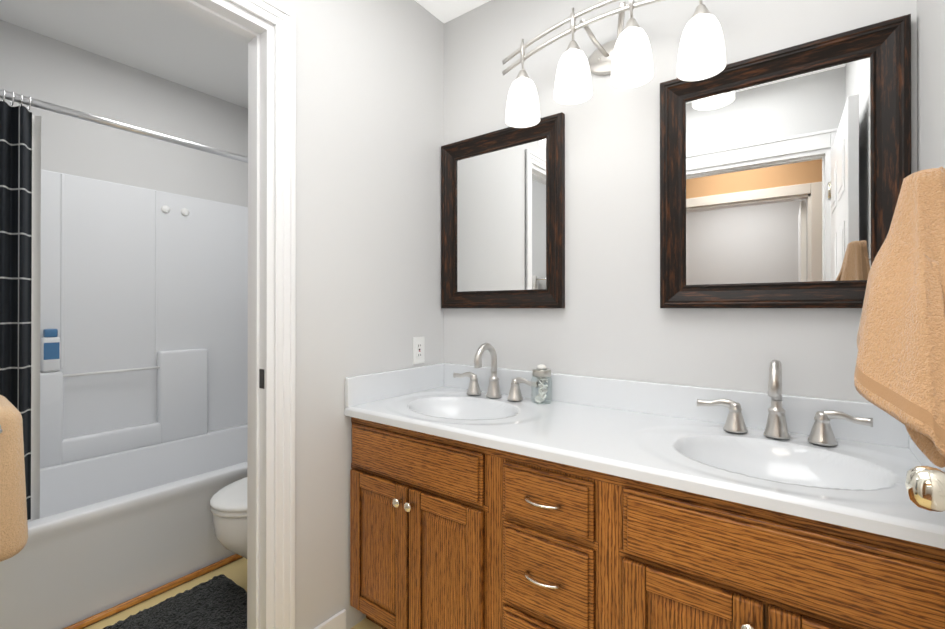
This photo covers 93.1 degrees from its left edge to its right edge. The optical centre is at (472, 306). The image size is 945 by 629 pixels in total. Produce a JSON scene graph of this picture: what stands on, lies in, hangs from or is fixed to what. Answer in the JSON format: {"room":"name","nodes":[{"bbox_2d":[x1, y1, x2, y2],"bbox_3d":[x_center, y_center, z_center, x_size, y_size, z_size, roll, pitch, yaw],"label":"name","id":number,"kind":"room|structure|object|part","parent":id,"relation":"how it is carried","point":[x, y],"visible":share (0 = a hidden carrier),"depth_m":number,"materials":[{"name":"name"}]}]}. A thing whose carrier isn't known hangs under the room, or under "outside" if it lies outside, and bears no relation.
{"room":"bathroom","nodes":[
{"label":"bathroom","id":0,"kind":"room"},
{"bbox_2d":[0,20,247,206],"bbox_3d":[-1.968,-0.066,2.413,0.115,2.500,1.635,0,0,36],"label":"wall","id":1,"kind":"structure","parent":0,"point":[37,66],"depth_m":2.42,"materials":[{"name":"paint"}]},
{"bbox_2d":[0,89,247,521],"bbox_3d":[-1.345,0.025,2.025,0.089,1.595,1.516,0,0,36],"label":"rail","id":2,"kind":"object","parent":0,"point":[20,217],"visible":0.77,"depth_m":1.61,"materials":[{"name":"silver metal"}]},
{"bbox_3d":[-1.332,-0.748,2.018,0.050,0.050,1.516,0,0,36],"label":"rod","id":3,"kind":"part","parent":2,"relation":"part of","materials":[{"name":"silver metal"}]},
{"bbox_2d":[83,557,382,628],"bbox_3d":[-0.660,1.205,1.394,3.195,0.050,1.715,0,0,36],"label":"floor","id":4,"kind":"structure","parent":0,"point":[235,571],"depth_m":1.85,"materials":[{"name":"beige tile"}]},
{"bbox_2d":[0,169,247,628],"bbox_3d":[-1.549,0.261,2.174,0.837,1.845,1.514,0,0,36],"label":"bathtub","id":5,"kind":"object","parent":4,"relation":"on","point":[143,375],"visible":0.69,"depth_m":2.31,"materials":[{"name":"white plastic"}]},
{"bbox_2d":[40,329,59,371],"bbox_3d":[-2.030,0.208,2.154,0.045,0.204,0.068,0,0,36],"label":"bottle","id":6,"kind":"object","parent":5,"relation":"on","point":[49,338],"depth_m":2.14,"materials":[{"name":"white plastic"}]},
{"bbox_2d":[103,574,246,628],"bbox_3d":[-1.084,1.160,1.539,0.504,0.034,0.679,0,0,36],"label":"bath mat","id":7,"kind":"object","parent":4,"relation":"on","point":[218,602],"visible":0.81,"depth_m":1.69,"materials":[{"name":"black fabric"}]},
{"bbox_2d":[210,477,246,558],"bbox_3d":[-0.760,0.800,2.028,0.467,0.765,0.791,0,0,36],"label":"toilet","id":8,"kind":"object","parent":4,"relation":"on","point":[228,506],"visible":0.04,"depth_m":1.70,"materials":[{"name":"white ceramic"}]},
{"bbox_3d":[-0.843,0.771,1.901,0.382,0.047,0.488,0,0,36],"label":"seat lid","id":9,"kind":"part","parent":8,"relation":"part of","materials":[{"name":"white plastic"}]},
{"bbox_2d":[345,343,944,628],"bbox_3d":[0.328,0.661,1.371,1.572,1.039,0.582,0,0,36],"label":"bathroom vanity","id":10,"kind":"object","parent":4,"relation":"on","point":[493,496],"visible":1,"depth_m":1.17,"materials":[{"name":"brown wood"}]},
{"bbox_3d":[-0.323,0.835,1.543,0.182,0.492,0.019,0,0,36],"label":"door","id":11,"kind":"part","parent":10,"relation":"part of","materials":[{"name":"brown wood"}]},
{"bbox_3d":[-0.323,0.835,1.543,0.286,0.492,0.019,0,0,36],"label":"door","id":12,"kind":"part","parent":10,"relation":"part of","materials":[{"name":"brown wood"}]},
{"bbox_3d":[-0.087,0.834,1.368,0.182,0.492,0.019,0,0,36],"label":"door","id":13,"kind":"part","parent":10,"relation":"part of","materials":[{"name":"brown wood"}]},
{"bbox_3d":[-0.087,0.834,1.368,0.286,0.492,0.019,0,0,36],"label":"door","id":14,"kind":"part","parent":10,"relation":"part of","materials":[{"name":"brown wood"}]},
{"bbox_2d":[345,386,944,548],"bbox_3d":[0.335,0.420,1.381,1.572,0.120,0.558,0,0,36],"label":"countertop","id":15,"kind":"structure","parent":10,"relation":"on","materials":[{"name":"white stone"}]},
{"bbox_2d":[453,343,537,400],"bbox_3d":[0.058,0.252,1.769,0.401,0.219,0.158,0,0,36],"label":"faucet","id":16,"kind":"object","parent":15,"relation":"on","point":[473,393],"depth_m":1.79,"materials":[{"name":"silver metal"}]},
{"bbox_2d":[531,364,551,403],"bbox_3d":[0.261,0.290,1.691,0.078,0.146,0.078,0,0,36],"label":"jar","id":17,"kind":"object","parent":15,"relation":"on","point":[542,384],"depth_m":1.68,"materials":[{"name":"white"}]},
{"bbox_2d":[697,359,872,445],"bbox_3d":[0.819,0.250,1.208,0.401,0.219,0.158,0,0,36],"label":"faucet","id":18,"kind":"object","parent":15,"relation":"on","point":[776,432],"depth_m":1.23,"materials":[{"name":"silver metal"}]},
{"bbox_3d":[0.463,0.833,0.963,0.171,0.492,0.019,0,0,36],"label":"door","id":19,"kind":"part","parent":10,"relation":"part of","materials":[{"name":"brown wood"}]},
{"bbox_3d":[0.463,0.833,0.963,0.275,0.492,0.019,0,0,36],"label":"door","id":20,"kind":"part","parent":10,"relation":"part of","materials":[{"name":"brown wood"}]},
{"bbox_3d":[0.690,0.832,0.796,0.274,0.492,0.019,0,0,36],"label":"door","id":21,"kind":"part","parent":10,"relation":"part of","materials":[{"name":"brown wood"}]},
{"bbox_3d":[0.690,0.832,0.796,0.170,0.492,0.019,0,0,36],"label":"door","id":22,"kind":"part","parent":10,"relation":"part of","materials":[{"name":"brown wood"}]},
{"bbox_2d":[0,0,489,108],"bbox_3d":[-0.609,-1.345,1.473,3.425,0.050,1.772,0,0,36],"label":"ceiling","id":23,"kind":"structure","parent":0,"point":[159,38],"depth_m":2.17,"materials":[{"name":"paint"}]},
{"bbox_2d":[273,0,443,628],"bbox_3d":[-0.427,-0.068,1.774,0.115,2.500,0.835,0,0,36],"label":"wall","id":24,"kind":"structure","parent":0,"point":[369,108],"depth_m":1.65,"materials":[{"name":"paint"}]},
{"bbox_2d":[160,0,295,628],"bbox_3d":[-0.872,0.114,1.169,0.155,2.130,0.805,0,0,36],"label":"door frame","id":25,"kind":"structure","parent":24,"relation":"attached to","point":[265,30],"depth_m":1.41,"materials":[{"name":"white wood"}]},
{"bbox_2d":[259,369,263,388],"bbox_3d":[-0.660,0.225,1.403,0.028,0.060,0.002,0,0,36],"label":"plate","id":26,"kind":"object","parent":25,"relation":"attached to","point":[261,378],"visible":1,"depth_m":1.40,"materials":[{"name":"grey metal"}]},
{"bbox_2d":[314,609,345,628],"bbox_3d":[-0.139,1.133,0.735,1.574,0.090,1.040,0,0,36],"label":"baseboard","id":27,"kind":"structure","parent":24,"relation":"attached to","point":[337,620],"depth_m":1.58,"materials":[{"name":"white wood"}]},
{"bbox_2d":[413,336,424,363],"bbox_3d":[-0.231,0.187,1.933,0.008,0.116,0.070,0,0,36],"label":"outlet","id":28,"kind":"object","parent":24,"relation":"attached to","point":[418,350],"visible":1,"depth_m":1.93,"materials":[{"name":"white plastic"}]},
{"bbox_2d":[444,0,916,402],"bbox_3d":[-0.117,-0.067,2.135,3.425,2.500,0.115,0,0,36],"label":"wall","id":29,"kind":"structure","parent":0,"point":[612,319],"depth_m":1.58,"materials":[{"name":"paint"}]},
{"bbox_2d":[441,112,564,307],"bbox_3d":[0.104,-0.366,1.882,0.600,0.744,0.031,0,0,36],"label":"mirror","id":30,"kind":"object","parent":29,"relation":"attached to","point":[502,218],"visible":1,"depth_m":1.87,"materials":[{"name":"brown wood"}]},
{"label":"glass","id":31,"kind":"part","parent":30,"relation":"part of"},
{"bbox_2d":[502,0,725,127],"bbox_3d":[0.451,-0.864,1.522,0.786,0.341,0.203,0,0,36],"label":"sconce","id":32,"kind":"object","parent":29,"relation":"attached to","point":[624,60],"visible":1,"depth_m":1.49,"materials":[{"name":"white glass"}]},
{"bbox_2d":[345,363,944,471],"bbox_3d":[0.335,0.309,1.381,1.572,0.107,0.558,0,0,36],"label":"backsplash","id":33,"kind":"structure","parent":29,"relation":"attached to","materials":[{"name":"white stone"}]},
{"bbox_2d":[660,14,910,307],"bbox_3d":[0.868,-0.368,1.311,0.600,0.744,0.031,0,0,36],"label":"mirror","id":34,"kind":"object","parent":29,"relation":"attached to","point":[785,172],"visible":0.83,"depth_m":1.29,"materials":[{"name":"brown wood"}]},
{"label":"glass","id":35,"kind":"part","parent":34,"relation":"part of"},
{"bbox_2d":[905,466,944,511],"bbox_3d":[0.360,0.151,0.225,0.116,2.026,0.813,0,0,36],"label":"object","id":36,"kind":"structure","parent":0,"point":[925,487],"depth_m":0.51,"materials":[{"name":"silver metal"}]},
{"bbox_2d":[917,0,944,171],"bbox_3d":[0.673,-0.073,0.417,0.115,2.500,1.715,0,0,36],"label":"wall","id":37,"kind":"structure","parent":0,"point":[930,84],"depth_m":1.02,"materials":[{"name":"paint"}]},
{"bbox_2d":[854,166,944,467],"bbox_3d":[0.771,0.003,0.788,0.165,0.475,0.416,0,0,36],"label":"hanging towel","id":38,"kind":"object","parent":37,"relation":"attached to","point":[899,373],"visible":1,"depth_m":0.72,"materials":[{"name":"orange fabric"}]},
{"bbox_3d":[-1.767,-0.070,1.320,1.505,2.500,0.115,0,0,36],"label":"wall","id":39,"kind":"structure","parent":0,"visible":0},
{"bbox_2d":[0,395,27,561],"bbox_3d":[-1.297,0.429,1.151,0.504,0.380,0.173,0,0,36],"label":"hanging towel","id":40,"kind":"object","parent":39,"relation":"attached to","point":[13,525],"visible":1,"depth_m":1.08,"materials":[{"name":"orange fabric"}]}
]}

